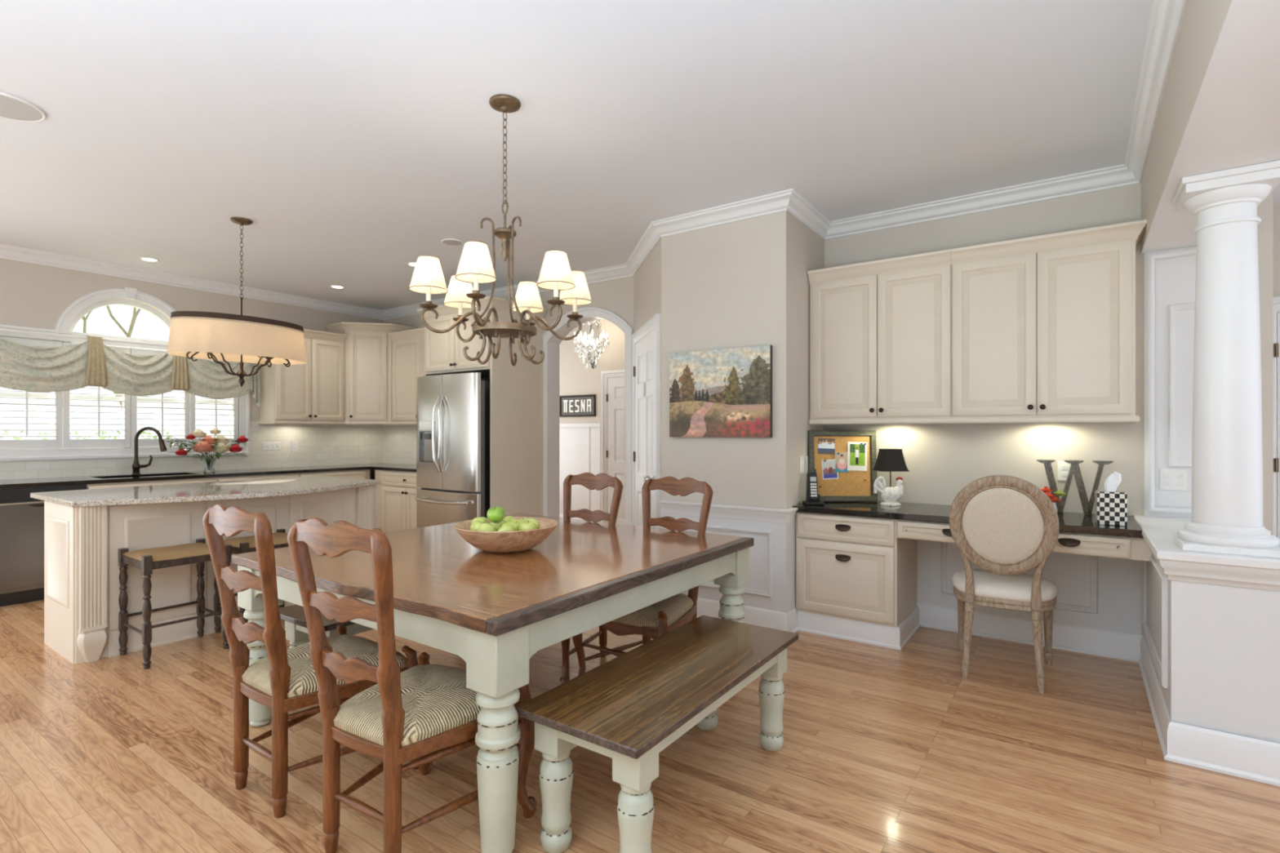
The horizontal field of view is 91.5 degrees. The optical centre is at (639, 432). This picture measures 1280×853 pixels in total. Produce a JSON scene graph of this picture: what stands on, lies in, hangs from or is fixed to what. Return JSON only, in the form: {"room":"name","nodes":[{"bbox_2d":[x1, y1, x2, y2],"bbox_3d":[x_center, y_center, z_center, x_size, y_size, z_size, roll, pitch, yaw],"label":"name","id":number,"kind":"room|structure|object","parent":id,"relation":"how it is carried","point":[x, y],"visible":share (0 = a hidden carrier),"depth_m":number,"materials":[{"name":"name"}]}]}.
{"room":"eat-in kitchen","nodes":[
{"label":"eat-in kitchen","id":0,"kind":"room"},
{"bbox_2d":[0,257,383,484],"bbox_3d":[-5.504,-0.107,4.849,0.140,2.835,7.630,0,0,35],"label":"wall","id":1,"kind":"structure","parent":0,"point":[35,295],"depth_m":5.59,"materials":[{"name":"beige paint"}]},
{"bbox_2d":[0,287,249,460],"bbox_3d":[-4.781,-0.551,5.826,0.165,1.568,2.036,0,0,35],"label":"window","id":2,"kind":"structure","parent":1,"relation":"in","point":[60,447],"depth_m":5.67,"materials":[{"name":"white paint"}]},
{"bbox_2d":[0,336,62,448],"bbox_3d":[-5.163,-0.323,5.245,0.028,0.927,0.458,0,0,35],"label":"shutter","id":3,"kind":"object","parent":2,"relation":"attached to","point":[56,443],"depth_m":5.28,"materials":[{"name":"white paint"}]},
{"bbox_2d":[62,342,130,448],"bbox_3d":[-4.894,-0.323,5.630,0.028,0.927,0.473,0,0,35],"label":"shutter","id":4,"kind":"object","parent":2,"relation":"attached to","point":[67,442],"depth_m":5.61,"materials":[{"name":"white paint"}]},
{"bbox_2d":[0,327,260,408],"bbox_3d":[-4.670,-0.549,5.729,0.217,0.608,2.266,0,0,35],"label":"window valance","id":5,"kind":"object","parent":2,"relation":"attached to","point":[91,362],"visible":0.91,"depth_m":5.57,"materials":[{"name":"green fabric"}]},
{"bbox_2d":[130,347,190,447],"bbox_3d":[-4.621,-0.323,6.020,0.028,0.927,0.471,0,0,35],"label":"shutter","id":6,"kind":"object","parent":2,"relation":"attached to","point":[145,442],"depth_m":5.98,"materials":[{"name":"white paint"}]},
{"bbox_2d":[190,359,238,445],"bbox_3d":[-4.359,-0.323,6.394,0.028,0.927,0.434,0,0,35],"label":"shutter","id":7,"kind":"object","parent":2,"relation":"attached to","point":[235,400],"depth_m":6.38,"materials":[{"name":"white paint"}]},
{"bbox_2d":[0,421,383,479],"bbox_3d":[-4.311,0.138,6.424,0.008,0.505,3.680,0,0,35],"label":"backsplash","id":8,"kind":"structure","parent":1,"relation":"attached to","point":[318,445],"depth_m":6.78,"materials":[{"name":"beige tile"}]},
{"bbox_2d":[261,442,279,450],"bbox_3d":[-4.028,0.155,6.812,0.009,0.085,0.190,0,0,35],"label":"wall outlet","id":9,"kind":"object","parent":1,"relation":"attached to","point":[264,446],"visible":1,"depth_m":6.80,"materials":[{"name":"white plastic"}]},
{"bbox_2d":[257,328,346,424],"bbox_3d":[-3.739,-0.601,6.908,0.385,1.029,0.812,0,0,35],"label":"upper cabinet","id":10,"kind":"object","parent":1,"relation":"attached to","point":[311,393],"visible":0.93,"depth_m":6.82,"materials":[{"name":"beige paint"}]},
{"bbox_2d":[325,321,417,424],"bbox_3d":[-3.175,-0.670,7.408,0.723,1.169,0.748,0,0,35],"label":"upper cabinet","id":11,"kind":"object","parent":1,"relation":"attached to","point":[367,346],"visible":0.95,"depth_m":7.20,"materials":[{"name":"beige paint"}]},
{"bbox_2d":[383,275,634,378],"bbox_3d":[-1.608,-0.107,6.882,3.910,2.835,0.170,0,0,35],"label":"wall","id":12,"kind":"structure","parent":0,"point":[616,296],"depth_m":5.89,"materials":[{"name":"beige paint"}]},
{"bbox_2d":[383,424,416,464],"bbox_3d":[-2.528,0.138,7.417,1.790,0.505,0.008,0,0,35],"label":"backsplash","id":13,"kind":"structure","parent":12,"relation":"attached to","point":[399,440],"depth_m":7.72,"materials":[{"name":"beige tile"}]},
{"bbox_2d":[387,327,424,424],"bbox_3d":[-2.359,-0.616,7.061,1.105,1.059,0.377,0,0,35],"label":"upper cabinet","id":14,"kind":"object","parent":12,"relation":"attached to","point":[407,346],"visible":0.26,"depth_m":7.08,"materials":[{"name":"beige paint"}]},
{"bbox_2d":[542,306,633,524],"bbox_3d":[-0.489,0.058,6.080,1.145,2.505,0.200,0,0,35],"label":"trim","id":15,"kind":"structure","parent":12,"relation":"attached to","point":[551,343],"depth_m":6.29,"materials":[{"name":"white paint"}]},
{"bbox_2d":[559,319,599,423],"bbox_3d":[-1.084,-0.107,8.877,2.040,2.835,0.100,0,0,35],"label":"wall","id":16,"kind":"structure","parent":0,"point":[575,379],"depth_m":8.65,"materials":[{"name":"beige paint"}]},
{"bbox_2d":[559,394,595,417],"bbox_3d":[-0.871,-0.362,8.651,0.644,0.296,0.024,0,0,35],"label":"letter sign","id":17,"kind":"object","parent":16,"relation":"attached to","point":[574,406],"visible":1,"depth_m":8.64,"materials":[{"name":"wood"}]},
{"bbox_2d":[559,422,599,514],"bbox_3d":[-1.121,0.595,8.824,2.040,1.430,0.030,0,0,35],"label":"trim","id":18,"kind":"structure","parent":16,"relation":"attached to","point":[579,443],"depth_m":8.63,"materials":[{"name":"white paint"}]},
{"bbox_2d":[600,319,625,521],"bbox_3d":[0.767,-0.107,7.337,2.760,2.835,0.500,0,0,35],"label":"wall","id":19,"kind":"structure","parent":0,"point":[613,357],"depth_m":7.82,"materials":[{"name":"beige paint"}]},
{"bbox_2d":[600,369,625,524],"bbox_3d":[-0.089,0.270,7.596,0.980,2.080,0.114,0,0,35],"label":"door","id":20,"kind":"structure","parent":19,"relation":"in","point":[612,388],"depth_m":7.79,"materials":[{"name":"white paint"}]},
{"bbox_2d":[0,0,1279,319],"bbox_3d":[1.065,-1.575,2.306,13.900,0.100,11.000,0,0,35],"label":"ceiling","id":21,"kind":"structure","parent":0,"point":[355,138],"depth_m":3.02,"materials":[{"name":"paint"}]},
{"bbox_2d":[0,92,46,122],"bbox_3d":[-2.971,-1.520,2.905,0.300,0.009,0.300,0,0,35],"label":"ceiling speaker","id":22,"kind":"object","parent":21,"relation":"attached to","point":[13,108],"visible":1,"depth_m":2.94,"materials":[{"name":"white plastic"}]},
{"bbox_2d":[137,257,160,262],"bbox_3d":[-4.336,-1.521,5.514,0.160,0.006,0.160,0,0,35],"label":"recessed light","id":23,"kind":"object","parent":21,"relation":"in","point":[144,259],"visible":1,"depth_m":5.52,"materials":[{"name":"white plastic"}]},
{"bbox_2d":[167,217,306,386],"bbox_3d":[-2.866,-0.925,4.489,0.563,1.200,0.894,0,0,35],"label":"pendant light","id":24,"kind":"object","parent":21,"relation":"hanging from","point":[241,339],"visible":1,"depth_m":4.30,"materials":[{"name":"beige fabric"}]},
{"bbox_2d":[441,238,463,245],"bbox_3d":[-1.503,-1.520,5.002,0.170,0.009,0.170,0,0,35],"label":"ceiling speaker","id":25,"kind":"object","parent":21,"relation":"attached to","point":[449,242],"visible":1,"depth_m":4.98,"materials":[{"name":"white plastic"}]},
{"bbox_2d":[443,240,462,245],"bbox_3d":[-1.503,-1.516,5.002,0.148,0.002,0.148,0,0,35],"label":"grille","id":26,"kind":"object","parent":25,"relation":"attached to","point":[450,242],"depth_m":5.00,"materials":[{"name":"white"}]},
{"bbox_2d":[408,93,591,366],"bbox_3d":[-0.624,-0.924,2.885,0.834,1.202,0.762,0,0,35],"label":"chandelier","id":27,"kind":"object","parent":21,"relation":"hanging from","point":[475,266],"visible":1,"depth_m":2.82,"materials":[{"name":"brown metal"}]},
{"bbox_2d":[573,320,609,368],"bbox_3d":[-0.597,-1.139,7.524,0.400,0.771,0.426,0,0,-24],"label":"crystal chandelier","id":28,"kind":"object","parent":21,"relation":"hanging from","point":[592,341],"visible":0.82,"depth_m":7.45,"materials":[{"name":"clear glass"}]},
{"bbox_2d":[0,600,1279,852],"bbox_3d":[1.065,1.350,2.306,13.900,0.080,11.000,0,0,35],"label":"floor","id":29,"kind":"structure","parent":0,"point":[884,749],"depth_m":2.42,"materials":[{"name":"brown wood"}]},
{"bbox_2d":[0,484,86,606],"bbox_3d":[-4.893,0.867,4.973,0.610,0.886,0.596,0,0,35],"label":"dishwasher","id":30,"kind":"object","parent":29,"relation":"on","point":[21,516],"visible":0.45,"depth_m":4.75,"materials":[{"name":"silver metal"}]},
{"bbox_2d":[86,477,216,489],"bbox_3d":[-4.450,0.866,5.606,0.649,0.888,0.930,0,0,35],"label":"base cabinet","id":31,"kind":"object","parent":29,"relation":"on","point":[99,486],"visible":0.07,"depth_m":5.40,"materials":[{"name":"beige paint"}]},
{"bbox_2d":[118,538,231,669],"bbox_3d":[-2.773,0.998,3.728,0.423,0.625,0.438,0,0,35],"label":"counter stool","id":32,"kind":"object","parent":29,"relation":"on","point":[147,560],"visible":0.85,"depth_m":3.65,"materials":[{"name":"brown wood"}]},
{"bbox_2d":[44,484,375,663],"bbox_3d":[-2.901,0.866,4.439,0.694,0.888,1.855,0,0,35],"label":"kitchen island","id":33,"kind":"object","parent":29,"relation":"on","point":[82,544],"visible":0.52,"depth_m":3.77,"materials":[{"name":"paint"}]},
{"bbox_2d":[30,475,382,507],"bbox_3d":[-2.888,0.405,4.445,1.230,0.032,1.900,0,0,35],"label":"island countertop","id":34,"kind":"structure","parent":33,"relation":"on","point":[243,489],"depth_m":4.12,"materials":[{"name":"stone"}]},
{"bbox_2d":[213,528,288,632],"bbox_3d":[-2.490,0.998,4.133,0.423,0.625,0.438,0,0,35],"label":"counter stool","id":35,"kind":"object","parent":29,"relation":"on","point":[244,544],"visible":0.33,"depth_m":4.05,"materials":[{"name":"brown wood"}]},
{"bbox_2d":[216,473,298,481],"bbox_3d":[-3.966,0.866,6.297,0.649,0.888,0.750,0,0,35],"label":"base cabinet","id":36,"kind":"object","parent":29,"relation":"on","point":[284,475],"visible":0.02,"depth_m":6.10,"materials":[{"name":"beige paint"}]},
{"bbox_2d":[0,462,416,488],"bbox_3d":[-3.580,0.406,5.907,1.781,0.031,3.671,0,0,35],"label":"countertop","id":37,"kind":"structure","parent":36,"relation":"on","point":[63,481],"depth_m":5.81,"materials":[{"name":"black stone"}]},
{"bbox_2d":[131,426,166,475],"bbox_3d":[-4.482,0.171,5.753,0.309,0.438,0.170,0,0,0],"label":"faucet","id":38,"kind":"object","parent":37,"relation":"on","point":[136,466],"visible":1,"depth_m":5.69,"materials":[{"name":"black metal"}]},
{"bbox_2d":[202,457,217,472],"bbox_3d":[-4.157,0.317,6.024,0.125,0.145,0.125,0,0,35],"label":"glass vase","id":39,"kind":"object","parent":37,"relation":"on","point":[209,463],"visible":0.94,"depth_m":5.99,"materials":[{"name":"white"}]},
{"bbox_2d":[189,429,207,457],"bbox_3d":[-4.221,0.170,5.964,0.137,0.399,0.140,0,0,-6],"label":"rose","id":40,"kind":"object","parent":39,"relation":"in","point":[197,433],"visible":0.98,"depth_m":5.93,"materials":[{"name":"beige plant"}]},
{"bbox_2d":[191,440,213,457],"bbox_3d":[-4.148,0.224,5.928,0.181,0.292,0.182,0,0,35],"label":"rose","id":41,"kind":"object","parent":39,"relation":"in","point":[204,446],"visible":1,"depth_m":5.89,"materials":[{"name":"pink plant"}]},
{"bbox_2d":[164,435,248,460],"bbox_3d":[-4.159,0.159,6.025,0.287,0.263,0.727,0,0,35],"label":"foliage","id":42,"kind":"object","parent":39,"relation":"in","point":[181,445],"visible":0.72,"depth_m":5.90,"materials":[{"name":"green plant"}]},
{"bbox_2d":[210,440,230,457],"bbox_3d":[-4.078,0.229,6.061,0.179,0.282,0.179,0,0,35],"label":"rose","id":43,"kind":"object","parent":39,"relation":"in","point":[222,447],"visible":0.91,"depth_m":6.02,"materials":[{"name":"beige plant"}]},
{"bbox_2d":[211,435,229,457],"bbox_3d":[-4.100,0.198,6.102,0.156,0.344,0.154,0,0,-14],"label":"rose","id":44,"kind":"object","parent":39,"relation":"in","point":[222,438],"visible":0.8,"depth_m":6.07,"materials":[{"name":"beige plant"}]},
{"bbox_2d":[217,444,242,457],"bbox_3d":[-4.027,0.245,6.102,0.124,0.249,0.257,0,0,35],"label":"rose","id":45,"kind":"object","parent":39,"relation":"in","point":[235,448],"visible":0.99,"depth_m":6.13,"materials":[{"name":"red plant"}]},
{"bbox_2d":[201,503,418,817],"bbox_3d":[-1.243,0.779,2.365,0.576,1.061,0.598,0,0,35],"label":"chair","id":46,"kind":"object","parent":29,"relation":"on","point":[284,681],"visible":0.7,"depth_m":2.18,"materials":[{"name":"brown wood"}]},
{"bbox_2d":[279,604,374,648],"bbox_3d":[-1.242,1.080,3.335,0.464,0.460,1.186,0,0,35],"label":"bench","id":47,"kind":"object","parent":29,"relation":"on","point":[294,615],"visible":0.07,"depth_m":2.91,"materials":[{"name":"green paint"}]},
{"bbox_2d":[298,469,369,479],"bbox_3d":[-3.523,0.866,6.929,0.649,0.888,0.790,0,0,35],"label":"base cabinet","id":48,"kind":"object","parent":29,"relation":"on","point":[363,473],"visible":0.03,"depth_m":6.83,"materials":[{"name":"beige paint"}]},
{"bbox_2d":[374,469,421,533],"bbox_3d":[-2.414,0.866,6.952,1.070,0.888,0.599,0,0,35],"label":"base cabinet","id":49,"kind":"object","parent":29,"relation":"on","point":[395,501],"visible":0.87,"depth_m":6.80,"materials":[{"name":"beige paint"}]},
{"bbox_2d":[286,517,536,852],"bbox_3d":[-0.743,0.779,2.031,0.576,1.061,0.598,0,0,31],"label":"chair","id":50,"kind":"object","parent":29,"relation":"on","point":[424,708],"visible":0.84,"depth_m":1.88,"materials":[{"name":"brown wood"}]},
{"bbox_2d":[414,372,489,528],"bbox_3d":[-1.659,0.367,6.225,0.910,1.825,0.904,0,0,35],"label":"refrigerator","id":51,"kind":"object","parent":29,"relation":"on","point":[453,410],"visible":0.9,"depth_m":5.83,"materials":[{"name":"silver metal"}]},
{"bbox_2d":[417,296,546,515],"bbox_3d":[-1.591,0.035,6.310,1.109,2.550,0.746,0,0,35],"label":"tall cabinet","id":52,"kind":"object","parent":29,"relation":"on","point":[516,392],"visible":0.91,"depth_m":6.02,"materials":[{"name":"beige paint"}]},
{"bbox_2d":[231,513,753,852],"bbox_3d":[-0.618,0.929,3.007,1.721,0.762,1.762,0,0,35],"label":"dining table","id":53,"kind":"object","parent":29,"relation":"on","point":[494,611],"visible":0.76,"depth_m":2.33,"materials":[{"name":"green paint"}]},
{"bbox_2d":[453,516,558,552],"bbox_3d":[-0.623,0.488,2.920,0.476,0.120,0.476,0,0,35],"label":"wooden bowl","id":54,"kind":"object","parent":53,"relation":"on","point":[517,540],"visible":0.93,"depth_m":2.76,"materials":[{"name":"brown wood"}]},
{"bbox_2d":[470,520,484,531],"bbox_3d":[-0.744,0.445,2.877,0.077,0.076,0.079,0,0,-17],"label":"apple","id":55,"kind":"object","parent":54,"relation":"in","point":[475,525],"visible":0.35,"depth_m":2.85,"materials":[{"name":"green food"}]},
{"bbox_2d":[477,523,495,531],"bbox_3d":[-0.691,0.447,2.813,0.078,0.076,0.078,0,0,1],"label":"apple","id":56,"kind":"object","parent":54,"relation":"in","point":[484,526],"visible":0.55,"depth_m":2.79,"materials":[{"name":"green food"}]},
{"bbox_2d":[490,519,506,531],"bbox_3d":[-0.663,0.440,2.925,0.079,0.076,0.077,0,0,-23],"label":"apple","id":57,"kind":"object","parent":54,"relation":"in","point":[496,525],"visible":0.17,"depth_m":2.89,"materials":[{"name":"green food"}]},
{"bbox_2d":[486,506,504,522],"bbox_3d":[-0.668,0.381,2.890,0.081,0.076,0.081,0,0,9],"label":"apple","id":58,"kind":"object","parent":57,"relation":"on","point":[495,514],"visible":1,"depth_m":2.86,"materials":[{"name":"green food"}]},
{"bbox_2d":[497,522,514,531],"bbox_3d":[-0.603,0.445,2.802,0.078,0.077,0.077,0,0,44],"label":"apple","id":59,"kind":"object","parent":54,"relation":"in","point":[506,526],"visible":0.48,"depth_m":2.78,"materials":[{"name":"green food"}]},
{"bbox_2d":[506,519,520,531],"bbox_3d":[-0.585,0.442,2.894,0.077,0.075,0.080,0,0,43],"label":"apple","id":60,"kind":"object","parent":54,"relation":"in","point":[514,522],"visible":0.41,"depth_m":2.87,"materials":[{"name":"green food"}]},
{"bbox_2d":[519,520,536,530],"bbox_3d":[-0.512,0.438,2.842,0.079,0.074,0.079,0,0,-28],"label":"apple","id":61,"kind":"object","parent":54,"relation":"in","point":[526,525],"visible":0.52,"depth_m":2.81,"materials":[{"name":"green food"}]},
{"bbox_2d":[560,472,622,684],"bbox_3d":[-0.441,0.779,3.581,0.576,1.061,0.598,0,0,35],"label":"chair","id":62,"kind":"object","parent":29,"relation":"on","point":[599,482],"visible":0.19,"depth_m":3.75,"materials":[{"name":"brown wood"}]},
{"bbox_2d":[572,476,713,675],"bbox_3d":[0.051,0.779,3.237,0.576,1.061,0.598,0,0,35],"label":"chair","id":63,"kind":"object","parent":29,"relation":"on","point":[652,621],"visible":0.46,"depth_m":3.19,"materials":[{"name":"brown wood"}]},
{"bbox_2d":[515,615,798,852],"bbox_3d":[0.141,1.080,2.285,0.464,0.460,1.186,0,0,35],"label":"bench","id":64,"kind":"object","parent":29,"relation":"on","point":[628,708],"visible":1,"depth_m":1.99,"materials":[{"name":"brown wood"}]},
{"bbox_2d":[795,511,919,649],"bbox_3d":[1.455,0.916,4.160,0.656,0.787,0.631,0,0,35],"label":"file cabinet","id":65,"kind":"object","parent":29,"relation":"on","point":[856,580],"visible":1,"depth_m":3.92,"materials":[{"name":"beige paint"}]},
{"bbox_2d":[792,500,1143,537],"bbox_3d":[1.921,0.503,3.845,1.800,0.038,0.638,0,0,35],"label":"desk countertop","id":66,"kind":"structure","parent":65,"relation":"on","point":[1072,522],"depth_m":3.73,"materials":[{"name":"black stone"}]},
{"bbox_2d":[802,468,824,505],"bbox_3d":[1.162,0.366,4.179,0.132,0.235,0.108,0,0,5],"label":"cordless phone","id":67,"kind":"object","parent":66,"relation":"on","point":[813,498],"visible":1,"depth_m":4.17,"materials":[{"name":"black plastic"}]},
{"bbox_2d":[808,430,877,502],"bbox_3d":[1.407,0.235,4.332,0.478,0.494,0.055,0,0,-3],"label":"pinboard","id":68,"kind":"object","parent":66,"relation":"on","point":[851,486],"visible":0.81,"depth_m":4.33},
{"bbox_2d":[817,438,835,454],"bbox_3d":[1.296,0.099,4.336,0.124,0.114,0.007,0,0,-3],"label":"photo","id":69,"kind":"object","parent":68,"relation":"attached to","point":[825,446],"visible":1,"depth_m":4.33,"materials":[{"name":"multicoloured paper"}]},
{"bbox_2d":[821,459,838,479],"bbox_3d":[1.318,0.259,4.329,0.117,0.140,0.008,0,0,-3],"label":"photo","id":70,"kind":"object","parent":68,"relation":"attached to","point":[828,466],"visible":1,"depth_m":4.33,"materials":[{"name":"multicoloured paper"}]},
{"bbox_2d":[835,452,848,472],"bbox_3d":[1.403,0.208,4.334,0.095,0.140,0.008,0,0,-3],"label":"photo","id":71,"kind":"object","parent":68,"relation":"attached to","point":[841,460],"visible":1,"depth_m":4.33,"materials":[{"name":"multicoloured paper"}]},
{"bbox_2d":[847,441,867,471],"bbox_3d":[1.512,0.168,4.341,0.147,0.204,0.011,0,0,-3],"label":"photo","id":72,"kind":"object","parent":68,"relation":"attached to","point":[856,452],"visible":1,"depth_m":4.34,"materials":[{"name":"green paper"}]},
{"bbox_2d":[871,448,909,506],"bbox_3d":[1.650,0.297,4.126,0.211,0.372,0.198,0,0,0],"label":"lamp","id":73,"kind":"object","parent":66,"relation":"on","point":[890,460],"visible":1,"depth_m":4.09,"materials":[{"name":"white ceramic"}]},
{"bbox_2d":[897,519,1151,561],"bbox_3d":[2.154,0.581,3.588,1.190,0.115,0.495,0,0,35],"label":"drawer unit","id":74,"kind":"object","parent":66,"relation":"attached to","point":[1099,545],"visible":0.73,"depth_m":3.23,"materials":[{"name":"beige paint"}]},
{"bbox_2d":[1036,459,1113,515],"bbox_3d":[2.548,0.325,3.667,0.369,0.318,0.056,0,0,31],"label":"ornament","id":75,"kind":"object","parent":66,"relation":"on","point":[1074,469],"visible":0.98,"depth_m":3.64,"materials":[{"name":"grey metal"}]},
{"bbox_2d":[1094,471,1127,526],"bbox_3d":[2.479,0.345,3.288,0.125,0.276,0.125,0,0,31],"label":"tissue box","id":76,"kind":"object","parent":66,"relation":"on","point":[1110,504],"visible":1,"depth_m":3.25,"materials":[{"name":"cardboard"}]},
{"bbox_2d":[948,475,1059,693],"bbox_3d":[1.970,0.763,3.391,0.516,1.093,0.617,0,0,31],"label":"chair","id":77,"kind":"object","parent":29,"relation":"on","point":[1006,526],"visible":1,"depth_m":3.21,"materials":[{"name":"grey wood"}]},
{"bbox_2d":[634,238,661,528],"bbox_3d":[0.119,-0.107,5.141,0.140,2.835,1.146,0,0,-11],"label":"wall","id":78,"kind":"structure","parent":0,"point":[647,279],"depth_m":4.93,"materials":[{"name":"beige paint"}]},
{"bbox_2d":[631,313,659,528],"bbox_3d":[0.024,0.217,5.123,0.114,2.185,1.046,0,0,-11],"label":"door","id":79,"kind":"structure","parent":78,"relation":"in","point":[646,340],"depth_m":5.10,"materials":[{"name":"white paint"}]},
{"bbox_2d":[661,211,782,509],"bbox_3d":[0.769,-0.107,4.607,0.955,2.835,0.770,0,0,35],"label":"wall","id":80,"kind":"structure","parent":0,"point":[722,285],"depth_m":4.26,"materials":[{"name":"beige paint"}]},
{"bbox_2d":[0,0,1187,319],"bbox_3d":[-2.367,-1.475,2.652,7.520,0.100,7.630,0,0,35],"label":"trim","id":81,"kind":"structure","parent":80,"relation":"attached to","point":[1166,16],"depth_m":4.17,"materials":[{"name":"white paint"}]},
{"bbox_2d":[669,344,772,437],"bbox_3d":[0.537,-0.265,4.275,0.770,0.600,0.036,0,0,35],"label":"landscape painting","id":82,"kind":"object","parent":80,"relation":"attached to","point":[723,393],"visible":1,"depth_m":4.24,"materials":[{"name":"paint"}]},
{"bbox_2d":[660,511,796,613],"bbox_3d":[0.755,0.910,4.580,0.963,0.800,0.770,0,0,35],"label":"trim","id":83,"kind":"structure","parent":80,"relation":"attached to","point":[771,586],"depth_m":4.10,"materials":[{"name":"white paint"}]},
{"bbox_2d":[658,500,798,523],"bbox_3d":[0.584,0.540,4.301,0.993,0.090,0.153,0,0,35],"label":"trim","id":84,"kind":"structure","parent":80,"relation":"attached to","point":[745,513],"depth_m":4.20,"materials":[{"name":"white paint"}]},
{"bbox_2d":[697,597,798,632],"bbox_3d":[0.592,1.235,4.324,0.979,0.150,0.176,0,0,35],"label":"baseboard","id":85,"kind":"structure","parent":80,"relation":"attached to","point":[780,620],"depth_m":4.10,"materials":[{"name":"white paint"}]},
{"bbox_2d":[782,210,824,509],"bbox_3d":[1.144,-0.107,4.325,0.022,2.835,0.742,0,0,35],"label":"wall","id":86,"kind":"structure","parent":0,"point":[803,250],"depth_m":4.16,"materials":[{"name":"beige paint"}]},
{"bbox_2d":[824,182,1144,635],"bbox_3d":[2.295,-0.107,4.045,2.320,2.835,0.120,0,0,35],"label":"wall","id":87,"kind":"structure","parent":0,"point":[941,460],"depth_m":3.95,"materials":[{"name":"beige paint"}]},
{"bbox_2d":[807,249,951,424],"bbox_3d":[1.630,-0.583,4.207,0.895,1.058,0.376,0,0,35],"label":"upper cabinet","id":88,"kind":"object","parent":87,"relation":"attached to","point":[881,331],"visible":1,"depth_m":4.06,"materials":[{"name":"beige paint"}]},
{"bbox_2d":[917,539,1141,635],"bbox_3d":[2.368,0.917,3.904,1.200,0.785,0.028,0,0,35],"label":"wainscoting","id":89,"kind":"structure","parent":87,"relation":"attached to","point":[1094,592],"depth_m":3.74,"materials":[{"name":"white paint"}]},
{"bbox_2d":[951,219,1146,423],"bbox_3d":[2.381,-0.583,3.681,0.937,1.058,0.376,0,0,35],"label":"upper cabinet","id":90,"kind":"object","parent":87,"relation":"attached to","point":[1043,326],"visible":0.98,"depth_m":3.54,"materials":[{"name":"beige paint"}]},
{"bbox_2d":[1057,461,1071,480],"bbox_3d":[2.569,0.235,3.773,0.072,0.118,0.009,0,0,35],"label":"wall outlet","id":91,"kind":"object","parent":87,"relation":"attached to","point":[1064,467],"visible":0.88,"depth_m":3.78,"materials":[{"name":"white plastic"}]},
{"bbox_2d":[1144,246,1196,518],"bbox_3d":[3.035,-0.273,3.433,0.405,1.494,0.034,0,0,35],"label":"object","id":92,"kind":"structure","parent":87,"relation":"attached to","point":[1170,275],"depth_m":3.49,"materials":[{"name":"white paint"}]},
{"bbox_2d":[1159,468,1186,490],"bbox_3d":[2.972,0.265,3.477,0.118,0.118,0.009,0,0,35],"label":"wall outlet","id":93,"kind":"object","parent":87,"relation":"attached to","point":[1169,479],"visible":1,"depth_m":3.48,"materials":[{"name":"white plastic"}]},
{"bbox_2d":[1141,0,1279,253],"bbox_3d":[0.848,-1.272,0.365,0.370,0.505,7.570,0,0,35],"label":"beam","id":94,"kind":"structure","parent":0,"point":[1220,110],"depth_m":2.06,"materials":[{"name":"beige paint"}]},
{"bbox_2d":[1141,537,1279,743],"bbox_3d":[2.633,0.910,2.924,0.420,0.800,1.330,0,0,35],"label":"wall","id":95,"kind":"structure","parent":0,"point":[1211,632],"depth_m":2.43,"materials":[{"name":"white paint"}]},
{"bbox_2d":[916,602,1279,786],"bbox_3d":[2.449,1.235,3.292,0.903,0.150,2.035,0,0,-7],"label":"baseboard","id":96,"kind":"structure","parent":95,"relation":"attached to","point":[1239,756],"depth_m":2.90,"materials":[{"name":"white paint"}]},
{"bbox_2d":[1132,514,1279,570],"bbox_3d":[2.648,0.492,2.908,0.478,0.036,1.338,0,0,35],"label":"trim","id":97,"kind":"structure","parent":95,"relation":"on","point":[1158,531],"depth_m":2.50,"materials":[{"name":"white paint"}]},
{"bbox_2d":[1173,160,1279,558],"bbox_3d":[2.380,-0.273,2.533,0.304,1.493,0.304,0,0,35],"label":"column","id":98,"kind":"structure","parent":97,"relation":"on","point":[1227,444],"depth_m":2.46,"materials":[{"name":"white paint"}]},
{"bbox_2d":[1257,190,1273,535],"bbox_3d":[3.613,-0.107,3.800,0.120,2.835,1.230,0,0,35],"label":"wall","id":99,"kind":"structure","parent":0,"point":[1265,209],"depth_m":3.27,"materials":[{"name":"beige paint"}]},
{"bbox_2d":[1273,201,1279,297],"bbox_3d":[6.313,-0.107,2.721,5.780,2.835,0.100,0,0,35],"label":"wall","id":100,"kind":"structure","parent":0,"point":[1276,204],"depth_m":4.13,"materials":[{"name":"beige paint"}]},
{"bbox_2d":[1273,296,1279,538],"bbox_3d":[4.531,0.210,3.873,1.020,2.200,0.114,0,0,35],"label":"door","id":101,"kind":"structure","parent":100,"relation":"in","point":[1276,300],"depth_m":4.12,"materials":[{"name":"white paint"}]},
{"label":"outside","id":102,"kind":"structure","parent":0,"visible":0},
{"bbox_3d":[-16.546,1.760,17.690,32.600,0.100,50.000,0,0,35],"label":"ground","id":103,"kind":"structure","parent":102,"visible":0},
{"bbox_2d":[81,305,141,412],"bbox_3d":[-11.602,-2.496,14.018,6.394,8.425,7.823,0,0,35],"label":"tree","id":104,"kind":"object","parent":103,"relation":"on","point":[135,313],"visible":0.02,"depth_m":14.78,"materials":[{"name":"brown plant"}]},
{"bbox_2d":[0,427,231,439],"bbox_3d":[-9.137,0.828,13.116,1.750,1.888,17.057,0,0,35],"label":"hedge","id":105,"kind":"object","parent":103,"relation":"on","point":[6,431],"visible":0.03,"depth_m":11.38,"materials":[{"name":"green plant"}]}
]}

